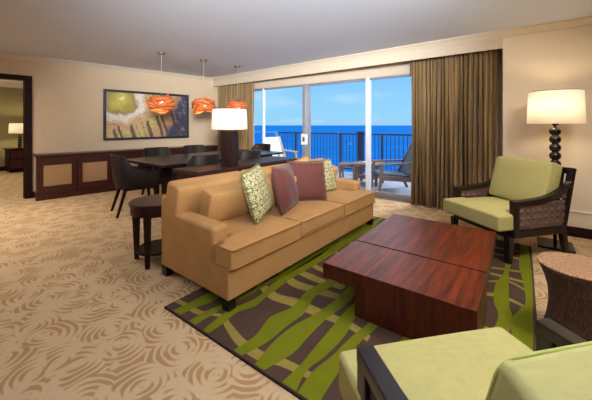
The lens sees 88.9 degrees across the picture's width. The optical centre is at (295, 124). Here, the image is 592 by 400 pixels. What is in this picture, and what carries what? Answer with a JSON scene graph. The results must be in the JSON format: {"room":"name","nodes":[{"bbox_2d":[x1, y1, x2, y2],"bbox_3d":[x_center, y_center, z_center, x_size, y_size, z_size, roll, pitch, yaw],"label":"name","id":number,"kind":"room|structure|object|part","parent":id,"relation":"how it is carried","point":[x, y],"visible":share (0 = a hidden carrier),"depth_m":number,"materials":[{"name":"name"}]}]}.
{"room":"hotel room","nodes":[
{"label":"hotel room","id":0,"kind":"room"},
{"bbox_2d":[0,87,22,166],"bbox_3d":[-9.152,0.040,7.548,0.100,2.520,9.280,0,0,37],"label":"wall","id":1,"kind":"structure","parent":0,"point":[11,99],"depth_m":8.69,"materials":[{"name":"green paint"}]},
{"bbox_2d":[0,82,22,87],"bbox_3d":[-9.084,-1.150,7.485,0.085,0.141,9.100,0,0,37],"label":"trim","id":2,"kind":"structure","parent":1,"relation":"attached to","point":[2,84],"depth_m":8.69,"materials":[{"name":"beige paint"}]},
{"bbox_2d":[0,58,217,191],"bbox_3d":[-5.491,0.040,4.671,0.122,2.520,9.900,0,0,45],"label":"wall","id":3,"kind":"structure","parent":0,"point":[67,101],"depth_m":5.93,"materials":[{"name":"beige paint"}]},
{"bbox_2d":[0,73,31,198],"bbox_3d":[-5.167,0.215,4.990,0.154,2.170,1.210,0,0,45],"label":"trim","id":4,"kind":"structure","parent":3,"relation":"attached to","point":[27,80],"depth_m":5.33,"materials":[{"name":"brown wood"}]},
{"bbox_2d":[0,52,212,81],"bbox_3d":[-5.260,-1.176,4.758,0.088,0.088,9.150,0,0,45],"label":"trim","id":5,"kind":"structure","parent":3,"relation":"attached to","point":[2,54],"depth_m":6.01,"materials":[{"name":"beige paint"}]},
{"bbox_2d":[103,89,188,140],"bbox_3d":[-3.279,-0.210,6.779,0.045,1.050,1.810,0,0,45],"label":"painting","id":6,"kind":"object","parent":3,"relation":"attached to","point":[127,115],"visible":1,"depth_m":6.62,"materials":[{"name":"fabric"}]},
{"bbox_2d":[0,171,591,399],"bbox_3d":[-3.208,1.360,3.057,15.600,0.120,9.450,0,0,37],"label":"floor","id":7,"kind":"structure","parent":0,"point":[81,318],"depth_m":2.10,"materials":[{"name":"carpet"}]},
{"bbox_2d":[3,148,22,172],"bbox_3d":[-7.723,0.975,8.615,0.590,0.650,0.820,0,0,37],"label":"nightstand","id":8,"kind":"object","parent":7,"relation":"on","point":[13,156],"visible":0.46,"depth_m":8.27,"materials":[{"name":"brown wood"}]},
{"bbox_2d":[8,123,22,147],"bbox_3d":[-7.749,0.299,8.472,0.470,0.703,0.470,0,0,37],"label":"bedside lamp","id":9,"kind":"object","parent":8,"relation":"on","point":[13,127],"visible":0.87,"depth_m":8.29,"materials":[{"name":"white fabric"}]},
{"bbox_3d":[-7.749,0.090,8.472,0.470,0.280,0.470,0,0,37],"label":"lamp shade","id":10,"kind":"part","parent":9,"relation":"part of","materials":[{"name":"beige fabric"}]},
{"bbox_3d":[-7.749,0.315,8.472,0.100,0.630,0.100,0,0,37],"label":"stem","id":11,"kind":"part","parent":9,"relation":"part of","materials":[{"name":"black paint"}]},
{"bbox_3d":[-7.505,0.820,8.452,0.015,0.220,0.700,0,0,37],"label":"drawer","id":12,"kind":"part","parent":8,"relation":"part of","materials":[{"name":"brown wood"}]},
{"bbox_3d":[-7.505,1.070,8.452,0.015,0.220,0.700,0,0,37],"label":"drawer","id":13,"kind":"part","parent":8,"relation":"part of","materials":[{"name":"brown wood"}]},
{"bbox_2d":[33,145,217,200],"bbox_3d":[-3.322,0.907,6.501,0.374,0.785,3.505,0,0,45],"label":"credenza","id":14,"kind":"object","parent":7,"relation":"on","point":[62,174],"visible":0.53,"depth_m":5.57,"materials":[{"name":"brown wood"}]},
{"bbox_3d":[-4.227,0.880,5.361,0.020,0.630,0.542,0,0,45],"label":"door","id":15,"kind":"part","parent":14,"relation":"part of","materials":[{"name":"brown wood"}]},
{"bbox_3d":[-4.230,0.882,5.363,0.011,0.365,0.400,0,0,45],"label":"woven panel","id":16,"kind":"part","parent":14,"relation":"part of","materials":[{"name":"wicker"}]},
{"bbox_3d":[-3.833,0.880,5.758,0.020,0.630,0.542,0,0,45],"label":"door","id":17,"kind":"part","parent":14,"relation":"part of","materials":[{"name":"brown wood"}]},
{"bbox_3d":[-3.835,0.882,5.760,0.011,0.365,0.400,0,0,45],"label":"woven panel","id":18,"kind":"part","parent":14,"relation":"part of","materials":[{"name":"wicker"}]},
{"bbox_3d":[-3.438,0.880,6.155,0.020,0.630,0.542,0,0,45],"label":"door","id":19,"kind":"part","parent":14,"relation":"part of","materials":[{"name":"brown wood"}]},
{"bbox_3d":[-2.648,0.880,6.949,0.020,0.630,0.542,0,0,45],"label":"door","id":20,"kind":"part","parent":14,"relation":"part of","materials":[{"name":"brown wood"}]},
{"bbox_2d":[110,153,159,218],"bbox_3d":[-2.442,0.867,4.548,0.617,0.874,0.550,0,0,-39],"label":"dining chair","id":21,"kind":"object","parent":7,"relation":"on","point":[126,177],"visible":0.98,"depth_m":4.31,"materials":[{"name":"brown leather"}]},
{"bbox_3d":[-2.730,1.114,4.587,0.155,0.382,0.053,0,0,-26],"label":"leg","id":22,"kind":"part","parent":21,"relation":"part of","materials":[{"name":"brown wood"}]},
{"bbox_3d":[-2.462,1.114,4.258,0.053,0.382,0.155,0,0,38],"label":"leg","id":23,"kind":"part","parent":21,"relation":"part of","materials":[{"name":"brown wood"}]},
{"bbox_3d":[-2.401,0.922,4.582,0.460,0.035,0.480,0,0,-39],"label":"seat frame","id":24,"kind":"part","parent":21,"relation":"part of","materials":[{"name":"brown wood"}]},
{"bbox_2d":[128,194,165,269],"bbox_3d":[-1.340,1.011,2.933,0.504,0.578,0.504,0,0,37],"label":"end table","id":25,"kind":"object","parent":7,"relation":"on","point":[147,207],"visible":0.48,"depth_m":2.75,"materials":[{"name":"brown wood"}]},
{"bbox_3d":[-1.552,1.065,2.932,0.062,0.471,0.050,0,0,0],"label":"leg","id":26,"kind":"part","parent":25,"relation":"part of","materials":[{"name":"brown wood"}]},
{"bbox_3d":[-1.339,1.065,2.721,0.050,0.471,0.062,0,0,0],"label":"leg","id":27,"kind":"part","parent":25,"relation":"part of","materials":[{"name":"brown wood"}]},
{"bbox_2d":[136,239,161,256],"bbox_3d":[-1.340,1.188,2.933,0.380,0.025,0.380,0,0,37],"label":"shelf","id":28,"kind":"object","parent":25,"relation":"attached to","point":[156,245],"depth_m":2.85,"materials":[{"name":"brown wood"}]},
{"bbox_2d":[141,147,172,194],"bbox_3d":[-2.517,0.867,5.655,0.617,0.874,0.550,0,0,37],"label":"dining chair","id":29,"kind":"object","parent":7,"relation":"on","point":[152,151],"visible":0.14,"depth_m":5.80,"materials":[{"name":"brown leather"}]},
{"bbox_2d":[183,145,206,153],"bbox_3d":[-2.025,0.867,6.312,0.617,0.874,0.550,0,0,37],"label":"dining chair","id":30,"kind":"object","parent":7,"relation":"on","point":[188,149],"visible":0.04,"depth_m":6.52,"materials":[{"name":"brown leather"}]},
{"bbox_2d":[171,153,219,180],"bbox_3d":[-1.458,0.867,4.538,0.617,0.874,0.550,0,0,37],"label":"dining chair","id":31,"kind":"object","parent":7,"relation":"on","point":[215,158],"visible":0.06,"depth_m":4.29,"materials":[{"name":"brown leather"}]},
{"bbox_2d":[127,149,283,193],"bbox_3d":[-1.528,0.925,5.502,1.260,0.750,2.580,0,0,37],"label":"dining table","id":32,"kind":"object","parent":7,"relation":"on","point":[166,163],"visible":0.21,"depth_m":4.84,"materials":[{"name":"brown wood"}]},
{"bbox_2d":[172,156,296,179],"bbox_3d":[-0.770,0.925,4.429,0.540,0.750,1.930,0,0,37],"label":"console desk","id":33,"kind":"object","parent":7,"relation":"on","point":[215,168],"visible":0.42,"depth_m":4.00,"materials":[{"name":"brown wood"}]},
{"bbox_2d":[211,108,247,165],"bbox_3d":[-0.911,0.166,4.145,0.490,0.768,0.490,0,0,17],"label":"table lamp","id":34,"kind":"object","parent":33,"relation":"on","point":[229,119],"visible":1,"depth_m":4.03,"materials":[{"name":"white fabric"}]},
{"bbox_3d":[-0.911,-0.077,4.145,0.490,0.275,0.490,0,0,17],"label":"lamp shade","id":35,"kind":"part","parent":34,"relation":"part of","materials":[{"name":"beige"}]},
{"bbox_2d":[238,149,260,159],"bbox_3d":[-0.919,0.867,5.259,0.617,0.874,0.550,0,0,37],"label":"dining chair","id":36,"kind":"object","parent":7,"relation":"on","point":[242,155],"visible":0.06,"depth_m":4.99,"materials":[{"name":"brown leather"}]},
{"bbox_2d":[251,144,270,150],"bbox_3d":[-0.871,0.867,6.714,0.550,0.874,0.617,0,0,37],"label":"dining chair","id":37,"kind":"object","parent":7,"relation":"on","point":[264,147],"visible":0.05,"depth_m":6.96,"materials":[{"name":"brown leather"}]},
{"bbox_2d":[164,216,536,399],"bbox_3d":[0.786,1.294,2.681,2.115,0.013,2.925,0,0,37],"label":"rug","id":38,"kind":"object","parent":7,"relation":"on","point":[292,327],"visible":0.47,"depth_m":2.01,"materials":[{"name":"green carpet"}]},
{"bbox_2d":[161,158,374,311],"bbox_3d":[-0.080,0.889,3.277,0.980,0.822,2.377,0,0,38],"label":"sofa","id":39,"kind":"object","parent":38,"relation":"on","point":[210,235],"visible":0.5,"depth_m":2.53,"materials":[{"name":"beige fabric"}]},
{"bbox_3d":[-0.386,0.812,3.519,0.200,0.395,2.360,0,0,38],"label":"frame","id":40,"kind":"part","parent":39,"relation":"part of","materials":[{"name":"beige fabric"}]},
{"bbox_3d":[-1.117,1.255,2.633,0.074,0.090,0.079,0,0,38],"label":"leg","id":41,"kind":"part","parent":39,"relation":"part of","materials":[{"name":"black paint"}]},
{"bbox_3d":[-0.843,0.970,2.463,0.735,0.487,0.153,0,0,38],"label":"arm","id":42,"kind":"part","parent":39,"relation":"part of"},
{"bbox_2d":[165,171,243,215],"bbox_3d":[-0.808,0.675,2.849,0.261,0.380,0.795,0,0,38],"label":"sofa back","id":43,"kind":"object","parent":39,"relation":"on","point":[183,196],"depth_m":2.58,"materials":[{"name":"beige fabric"}]},
{"bbox_3d":[-0.472,1.248,2.121,0.074,0.077,0.079,0,0,38],"label":"leg","id":44,"kind":"part","parent":39,"relation":"part of","materials":[{"name":"black paint"}]},
{"bbox_2d":[199,181,268,221],"bbox_3d":[-0.553,0.690,2.793,0.229,0.308,0.695,0,0,38],"label":"lumbar cushion","id":45,"kind":"object","parent":39,"relation":"on","point":[222,201],"depth_m":2.62,"materials":[{"name":"fabric"}]},
{"bbox_2d":[240,163,271,224],"bbox_3d":[-0.350,0.612,2.752,0.278,0.522,0.500,0,0,12],"label":"throw pillow","id":46,"kind":"object","parent":39,"relation":"on","point":[255,187],"visible":1,"depth_m":2.60,"materials":[{"name":"green fabric"}]},
{"bbox_2d":[215,213,299,270],"bbox_3d":[-0.496,0.918,2.598,0.752,0.164,0.782,0,0,38],"label":"seat cushion","id":47,"kind":"object","parent":39,"relation":"on","point":[244,242],"depth_m":2.35,"materials":[{"name":"fabric"}]},
{"bbox_2d":[241,164,282,175],"bbox_3d":[-0.319,0.675,3.466,0.261,0.380,0.760,0,0,38],"label":"cushion","id":48,"kind":"object","parent":39,"relation":"on","point":[267,170],"depth_m":3.37,"materials":[{"name":"orange fabric"}]},
{"bbox_2d":[265,176,296,205],"bbox_3d":[-0.135,0.690,3.320,0.229,0.308,0.630,0,0,38],"label":"lumbar cushion","id":49,"kind":"object","parent":39,"relation":"on","point":[268,178],"depth_m":3.07,"materials":[{"name":"fabric"}]},
{"bbox_2d":[271,163,298,215],"bbox_3d":[-0.104,0.621,3.017,0.270,0.499,0.474,0,0,19],"label":"throw pillow","id":50,"kind":"object","parent":39,"relation":"on","point":[283,179],"visible":1,"depth_m":2.86,"materials":[{"name":"fabric"}]},
{"bbox_2d":[283,155,309,165],"bbox_3d":[0.058,0.618,3.752,0.484,0.498,0.220,0,0,-37],"label":"throw pillow","id":51,"kind":"object","parent":39,"relation":"on","point":[304,159],"visible":0.1,"depth_m":3.80,"materials":[{"name":"fabric"}]},
{"bbox_2d":[267,199,343,235],"bbox_3d":[-0.005,0.918,3.217,0.752,0.164,0.782,0,0,38],"label":"seat cushion","id":52,"kind":"object","parent":39,"relation":"on","point":[313,216],"depth_m":2.98,"materials":[{"name":"beige fabric"}]},
{"bbox_2d":[287,161,326,200],"bbox_3d":[0.123,0.628,3.408,0.468,0.493,0.287,0,0,-15],"label":"throw pillow","id":53,"kind":"object","parent":39,"relation":"on","point":[310,182],"visible":0.81,"depth_m":3.36,"materials":[{"name":"fabric"}]},
{"bbox_2d":[309,158,337,191],"bbox_3d":[0.347,0.644,3.810,0.248,0.448,0.428,0,0,45],"label":"throw pillow","id":54,"kind":"object","parent":39,"relation":"on","point":[330,182],"visible":0.47,"depth_m":3.81,"materials":[{"name":"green fabric"}]},
{"bbox_2d":[332,165,337,180],"bbox_3d":[0.283,0.690,3.847,0.229,0.308,0.695,0,0,38],"label":"lumbar cushion","id":55,"kind":"object","parent":39,"relation":"on","point":[335,169],"depth_m":4.00,"materials":[{"name":"orange fabric"}]},
{"bbox_2d":[321,188,374,214],"bbox_3d":[0.486,0.918,3.836,0.752,0.164,0.782,0,0,38],"label":"seat cushion","id":56,"kind":"object","parent":39,"relation":"on","point":[355,200],"depth_m":3.60,"materials":[{"name":"fabric"}]},
{"bbox_3d":[0.538,0.970,4.205,0.735,0.487,0.153,0,0,38],"label":"arm","id":57,"kind":"part","parent":39,"relation":"part of"},
{"bbox_3d":[0.956,1.248,3.922,0.074,0.077,0.079,0,0,38],"label":"leg","id":58,"kind":"part","parent":39,"relation":"part of","materials":[{"name":"black paint"}]},
{"bbox_2d":[323,214,495,339],"bbox_3d":[1.029,1.139,2.494,0.962,0.295,1.503,0,0,37],"label":"coffee table","id":59,"kind":"object","parent":38,"relation":"on","point":[412,278],"visible":0.94,"depth_m":2.03,"materials":[{"name":"red wood"}]},
{"bbox_3d":[0.575,1.192,2.224,0.065,0.189,0.510,0,0,37],"label":"support panel","id":60,"kind":"part","parent":59,"relation":"part of","materials":[{"name":"red wood"}]},
{"bbox_2d":[443,156,576,263],"bbox_3d":[2.222,0.827,3.219,0.948,0.927,0.754,0,0,-14],"label":"armchair","id":61,"kind":"object","parent":38,"relation":"on","point":[522,198],"visible":0.98,"depth_m":2.98,"materials":[{"name":"fabric"}]},
{"bbox_3d":[1.819,1.167,3.463,0.064,0.242,0.060,0,0,-14],"label":"leg","id":62,"kind":"part","parent":61,"relation":"part of","materials":[{"name":"black wood"}]},
{"bbox_3d":[2.181,0.803,3.567,0.710,0.498,0.060,0,0,-14],"label":"arm","id":63,"kind":"part","parent":61,"relation":"part of"},
{"bbox_2d":[443,196,512,231],"bbox_3d":[2.087,0.895,3.185,0.670,0.173,0.720,0,0,-14],"label":"seat cushion","id":64,"kind":"object","parent":61,"relation":"on","point":[492,212],"depth_m":3.05,"materials":[{"name":"fabric"}]},
{"bbox_3d":[2.208,1.018,3.216,0.700,0.067,0.640,0,0,-14],"label":"seat frame","id":65,"kind":"part","parent":61,"relation":"part of","materials":[{"name":"black wood"}]},
{"bbox_3d":[2.194,0.797,3.570,0.625,0.380,0.047,0,0,-14],"label":"woven panel","id":66,"kind":"part","parent":61,"relation":"part of","materials":[{"name":"wicker"}]},
{"bbox_3d":[1.983,1.167,2.813,0.064,0.242,0.060,0,0,-14],"label":"leg","id":67,"kind":"part","parent":61,"relation":"part of","materials":[{"name":"black wood"}]},
{"bbox_2d":[489,157,562,199],"bbox_3d":[2.465,0.607,3.281,0.288,0.484,0.634,0,0,-14],"label":"cushion","id":68,"kind":"object","parent":61,"relation":"on","point":[512,178],"depth_m":3.18,"materials":[{"name":"fabric"}]},
{"bbox_3d":[2.596,0.707,3.314,0.176,0.569,0.735,0,0,-14],"label":"frame","id":69,"kind":"part","parent":61,"relation":"part of","materials":[{"name":"black wood"}]},
{"bbox_3d":[2.352,0.803,2.894,0.710,0.498,0.060,0,0,-14],"label":"arm","id":70,"kind":"part","parent":61,"relation":"part of"},
{"bbox_3d":[2.364,0.797,2.897,0.625,0.380,0.047,0,0,-14],"label":"woven panel","id":71,"kind":"part","parent":61,"relation":"part of","materials":[{"name":"wicker"}]},
{"bbox_3d":[2.634,1.131,2.978,0.115,0.319,0.055,0,0,-14],"label":"leg","id":72,"kind":"part","parent":61,"relation":"part of","materials":[{"name":"black wood"}]},
{"bbox_2d":[375,196,410,202],"bbox_3d":[0.914,1.291,5.899,5.195,0.018,0.180,0,0,37],"label":"trim","id":73,"kind":"structure","parent":7,"relation":"on","point":[375,196],"depth_m":5.23,"materials":[{"name":"stone"}]},
{"bbox_2d":[339,318,591,399],"bbox_3d":[0.620,0.842,0.736,0.759,0.897,0.948,0,0,-11],"label":"armchair","id":74,"kind":"object","parent":7,"relation":"on","point":[488,363],"visible":1,"depth_m":0.94,"materials":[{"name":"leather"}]},
{"bbox_3d":[0.294,0.797,0.611,0.047,0.380,0.625,0,0,-11],"label":"woven panel","id":75,"kind":"part","parent":74,"relation":"part of","materials":[{"name":"wicker"}]},
{"bbox_3d":[0.292,0.803,0.623,0.060,0.498,0.710,0,0,-11],"label":"arm","id":76,"kind":"part","parent":74,"relation":"part of"},
{"bbox_2d":[339,327,533,399],"bbox_3d":[0.573,0.895,0.869,0.720,0.173,0.670,0,0,-11],"label":"seat cushion","id":77,"kind":"object","parent":74,"relation":"on","point":[460,365],"depth_m":1.04,"materials":[{"name":"fabric"}]},
{"bbox_2d":[490,345,591,399],"bbox_3d":[0.646,0.637,0.562,0.634,0.484,0.288,0,0,-11],"label":"cushion","id":78,"kind":"object","parent":74,"relation":"on","point":[563,372],"depth_m":0.49,"materials":[{"name":"fabric"}]},
{"bbox_3d":[0.972,0.803,0.761,0.060,0.498,0.710,0,0,-11],"label":"arm","id":79,"kind":"part","parent":74,"relation":"part of"},
{"bbox_2d":[527,89,585,253],"bbox_3d":[2.787,0.469,3.248,0.486,1.663,0.486,0,0,37],"label":"floor lamp","id":80,"kind":"object","parent":7,"relation":"on","point":[554,107],"visible":0.8,"depth_m":3.11,"materials":[{"name":"white fabric"}]},
{"bbox_3d":[2.787,0.485,3.248,0.104,1.590,0.104,0,0,37],"label":"stem","id":81,"kind":"part","parent":80,"relation":"part of","materials":[{"name":"black paint"}]},
{"bbox_3d":[2.787,-0.187,3.248,0.486,0.345,0.486,0,0,37],"label":"lamp shade","id":82,"kind":"part","parent":80,"relation":"part of","materials":[{"name":"beige fabric"}]},
{"bbox_2d":[537,252,591,341],"bbox_3d":[1.710,1.074,1.831,0.392,0.452,0.392,0,0,37],"label":"table","id":83,"kind":"object","parent":7,"relation":"on","point":[568,276],"visible":0.87,"depth_m":1.76,"materials":[{"name":"brown wicker"}]},
{"bbox_2d":[0,0,591,82],"bbox_3d":[-3.172,-1.280,3.105,15.600,0.120,9.570,0,0,37],"label":"ceiling","id":84,"kind":"structure","parent":0,"point":[252,35],"depth_m":3.78,"materials":[{"name":"paint"}]},
{"bbox_2d":[146,52,174,113],"bbox_3d":[-2.258,-0.709,5.076,0.453,1.020,0.450,0,0,37],"label":"pendant lamp","id":85,"kind":"object","parent":84,"relation":"hanging from","point":[161,104],"visible":1,"depth_m":4.96,"materials":[{"name":"orange fabric"}]},
{"bbox_2d":[191,59,216,113],"bbox_3d":[-1.719,-0.709,5.658,0.453,1.020,0.450,0,0,-26],"label":"pendant lamp","id":86,"kind":"object","parent":84,"relation":"hanging from","point":[201,105],"visible":0.95,"depth_m":5.51,"materials":[{"name":"orange fabric"}]},
{"bbox_2d":[218,82,253,150],"bbox_3d":[-1.530,0.044,7.549,1.326,2.489,0.125,0,0,37],"label":"curtain","id":87,"kind":"object","parent":84,"relation":"hanging from","point":[226,93],"visible":0.2,"depth_m":7.37,"materials":[{"name":"brown fabric"}]},
{"bbox_2d":[227,65,247,110],"bbox_3d":[-1.213,-0.709,6.237,0.450,1.020,0.453,0,0,-5],"label":"pendant lamp","id":88,"kind":"object","parent":84,"relation":"hanging from","point":[235,104],"visible":0.71,"depth_m":6.08,"materials":[{"name":"orange fabric"}]},
{"bbox_2d":[411,49,497,210],"bbox_3d":[2.327,0.043,4.532,1.198,2.493,0.237,0,0,37],"label":"curtain","id":89,"kind":"object","parent":84,"relation":"hanging from","point":[454,138],"visible":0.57,"depth_m":4.50,"materials":[{"name":"brown fabric"}]},
{"bbox_2d":[337,171,410,195],"bbox_3d":[0.728,1.440,7.649,18.000,0.220,2.380,0,0,37],"label":"balcony floor","id":90,"kind":"structure","parent":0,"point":[395,187],"depth_m":6.53,"materials":[{"name":"tile"}]},
{"bbox_2d":[254,131,277,136],"bbox_3d":[-2.672,0.775,11.492,5.150,1.110,0.060,0,0,37],"label":"railing","id":91,"kind":"object","parent":90,"relation":"on","point":[276,133],"visible":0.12,"depth_m":10.12,"materials":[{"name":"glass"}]},
{"bbox_2d":[261,136,297,158],"bbox_3d":[-0.478,0.840,8.783,0.675,0.999,0.965,0,0,-38],"label":"patio chair","id":92,"kind":"object","parent":90,"relation":"on","point":[276,144],"visible":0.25,"depth_m":9.05,"materials":[{"name":"white wood"}]},
{"bbox_3d":[-0.671,0.680,9.028,0.540,0.633,0.340,0,0,-38],"label":"backrest","id":93,"kind":"part","parent":92,"relation":"part of","materials":[{"name":"white fabric"}]},
{"bbox_2d":[278,131,411,174],"bbox_3d":[2.155,0.750,7.886,6.800,1.160,0.170,0,0,37],"label":"balcony railing","id":94,"kind":"object","parent":90,"relation":"on","point":[360,134],"visible":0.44,"depth_m":8.35,"materials":[{"name":"metal"}]},
{"bbox_3d":[-0.010,0.795,9.500,0.050,1.070,0.050,0,0,37],"label":"post","id":95,"kind":"part","parent":94,"relation":"part of","materials":[{"name":"metal"}]},
{"bbox_3d":[1.263,0.795,8.547,0.050,1.070,0.050,0,0,37],"label":"post","id":96,"kind":"part","parent":94,"relation":"part of","materials":[{"name":"metal"}]},
{"bbox_3d":[2.152,0.245,7.882,6.800,0.040,0.060,0,0,37],"label":"rail","id":97,"kind":"part","parent":94,"relation":"part of","materials":[{"name":"metal"}]},
{"bbox_3d":[1.750,0.750,8.189,0.170,1.160,0.170,0,0,37],"label":"corner post","id":98,"kind":"part","parent":94,"relation":"part of","materials":[{"name":"metal"}]},
{"bbox_3d":[2.232,0.795,7.822,0.050,1.070,0.050,0,0,37],"label":"post","id":99,"kind":"part","parent":94,"relation":"part of","materials":[{"name":"metal"}]},
{"bbox_2d":[338,162,359,180],"bbox_3d":[1.323,1.137,7.475,0.480,0.385,0.435,0,0,20],"label":"footstool","id":100,"kind":"object","parent":90,"relation":"on","point":[341,164],"visible":0.67,"depth_m":7.36,"materials":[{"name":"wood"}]},
{"bbox_2d":[351,161,384,186],"bbox_3d":[1.653,1.095,6.882,0.600,0.470,0.600,0,0,31],"label":"patio table","id":101,"kind":"object","parent":90,"relation":"on","point":[361,164],"visible":0.62,"depth_m":6.76,"materials":[{"name":"brown wood"}]},
{"bbox_3d":[1.310,1.130,6.797,0.050,0.400,0.050,0,0,31],"label":"leg","id":102,"kind":"part","parent":101,"relation":"part of","materials":[{"name":"brown wood"}]},
{"bbox_3d":[1.738,1.130,6.539,0.050,0.400,0.050,0,0,31],"label":"leg","id":103,"kind":"part","parent":101,"relation":"part of","materials":[{"name":"brown wood"}]},
{"bbox_2d":[371,144,410,191],"bbox_3d":[2.067,0.840,6.172,0.964,0.999,0.675,0,0,-1],"label":"armchair","id":104,"kind":"object","parent":90,"relation":"on","point":[405,165],"visible":0.66,"depth_m":6.03,"materials":[{"name":"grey wood"}]},
{"bbox_3d":[1.633,1.060,6.463,0.109,0.544,0.050,0,0,-1],"label":"leg","id":105,"kind":"part","parent":104,"relation":"part of","materials":[{"name":"brown wood"}]},
{"bbox_3d":[1.646,1.060,5.863,0.109,0.544,0.050,0,0,-1],"label":"leg","id":106,"kind":"part","parent":104,"relation":"part of","materials":[{"name":"brown wood"}]},
{"bbox_3d":[1.953,0.760,6.470,0.700,0.054,0.075,0,0,-1],"label":"armrest","id":107,"kind":"part","parent":104,"relation":"part of","materials":[{"name":"brown wood"}]},
{"bbox_3d":[1.930,1.000,6.169,0.603,0.126,0.540,0,0,-1],"label":"seat","id":108,"kind":"part","parent":104,"relation":"part of","materials":[{"name":"fabric"}]},
{"bbox_3d":[1.966,0.760,5.870,0.700,0.054,0.075,0,0,-1],"label":"armrest","id":109,"kind":"part","parent":104,"relation":"part of","materials":[{"name":"brown wood"}]},
{"bbox_3d":[1.946,1.050,5.870,0.586,0.129,0.030,0,0,-1],"label":"rail","id":110,"kind":"part","parent":104,"relation":"part of","materials":[{"name":"brown wood"}]},
{"bbox_3d":[2.380,0.680,6.179,0.340,0.633,0.540,0,0,-1],"label":"backrest","id":111,"kind":"part","parent":104,"relation":"part of","materials":[{"name":"fabric"}]},
{"bbox_2d":[254,48,502,155],"bbox_3d":[0.354,0.040,6.273,6.550,2.520,0.190,0,0,37],"label":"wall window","id":112,"kind":"structure","parent":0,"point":[399,68],"depth_m":5.57,"materials":[{"name":"paint"}]},
{"bbox_2d":[262,84,307,156],"bbox_3d":[-0.273,0.207,6.729,1.300,2.145,0.103,0,0,37],"label":"door","id":113,"kind":"structure","parent":112,"relation":"attached to","point":[304,136],"depth_m":6.42,"materials":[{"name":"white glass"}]},
{"bbox_3d":[-0.295,-0.845,6.778,1.115,0.040,0.044,0,0,37],"label":"rail","id":114,"kind":"part","parent":113,"relation":"part of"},
{"bbox_2d":[307,79,370,189],"bbox_3d":[0.795,0.207,6.031,1.475,2.145,0.050,0,0,37],"label":"door","id":115,"kind":"structure","parent":112,"relation":"attached to","point":[356,80],"depth_m":6.38,"materials":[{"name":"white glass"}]},
{"bbox_3d":[0.817,-0.845,6.015,1.280,0.040,0.044,0,0,37],"label":"rail","id":116,"kind":"part","parent":115,"relation":"part of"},
{"bbox_2d":[366,74,410,200],"bbox_3d":[2.137,0.207,4.958,2.100,2.145,0.050,0,0,37],"label":"door","id":117,"kind":"structure","parent":112,"relation":"attached to","point":[377,193],"depth_m":5.53,"materials":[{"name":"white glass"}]},
{"bbox_3d":[2.143,-0.845,4.954,1.965,0.040,0.044,0,0,37],"label":"rail","id":118,"kind":"part","parent":117,"relation":"part of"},
{"bbox_3d":[2.143,1.240,4.954,1.965,0.080,0.044,0,0,37],"label":"rail","id":119,"kind":"part","parent":117,"relation":"part of","materials":[{"name":"white metal"}]},
{"bbox_2d":[503,25,591,228],"bbox_3d":[4.325,0.040,3.108,3.600,2.520,0.640,0,0,37],"label":"wall","id":120,"kind":"structure","parent":0,"point":[558,59],"depth_m":3.64,"materials":[{"name":"beige paint"}]},
{"bbox_2d":[212,30,502,86],"bbox_3d":[0.264,-1.110,5.927,6.286,0.220,0.027,0,0,39],"label":"trim","id":121,"kind":"structure","parent":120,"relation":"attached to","point":[497,43],"depth_m":4.96,"materials":[{"name":"paint"}]},
{"bbox_2d":[500,16,591,37],"bbox_3d":[4.034,-1.176,2.874,3.585,0.088,0.085,0,0,37],"label":"trim","id":122,"kind":"structure","parent":120,"relation":"attached to","point":[582,21],"depth_m":3.62,"materials":[{"name":"beige paint"}]},
{"bbox_2d":[566,226,591,239],"bbox_3d":[4.080,1.242,2.881,3.480,0.115,0.018,0,0,37],"label":"baseboard","id":123,"kind":"structure","parent":120,"relation":"attached to","point":[578,232],"depth_m":3.48,"materials":[{"name":"brown wood"}]},
{"bbox_2d":[569,210,591,214],"bbox_3d":[4.083,1.006,2.881,3.475,0.018,0.014,0,0,37],"label":"trim","id":124,"kind":"structure","parent":120,"relation":"attached to","point":[570,210],"depth_m":3.48,"materials":[{"name":"beige wood"}]},
{"label":"outside","id":125,"kind":"structure","parent":0,"visible":0},
{"bbox_2d":[254,125,411,173],"bbox_3d":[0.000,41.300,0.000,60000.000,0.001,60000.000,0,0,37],"label":"ocean","id":126,"kind":"object","parent":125,"point":[375,129],"visible":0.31,"depth_m":804.63,"materials":[{"name":"blue liquid"}]}
]}

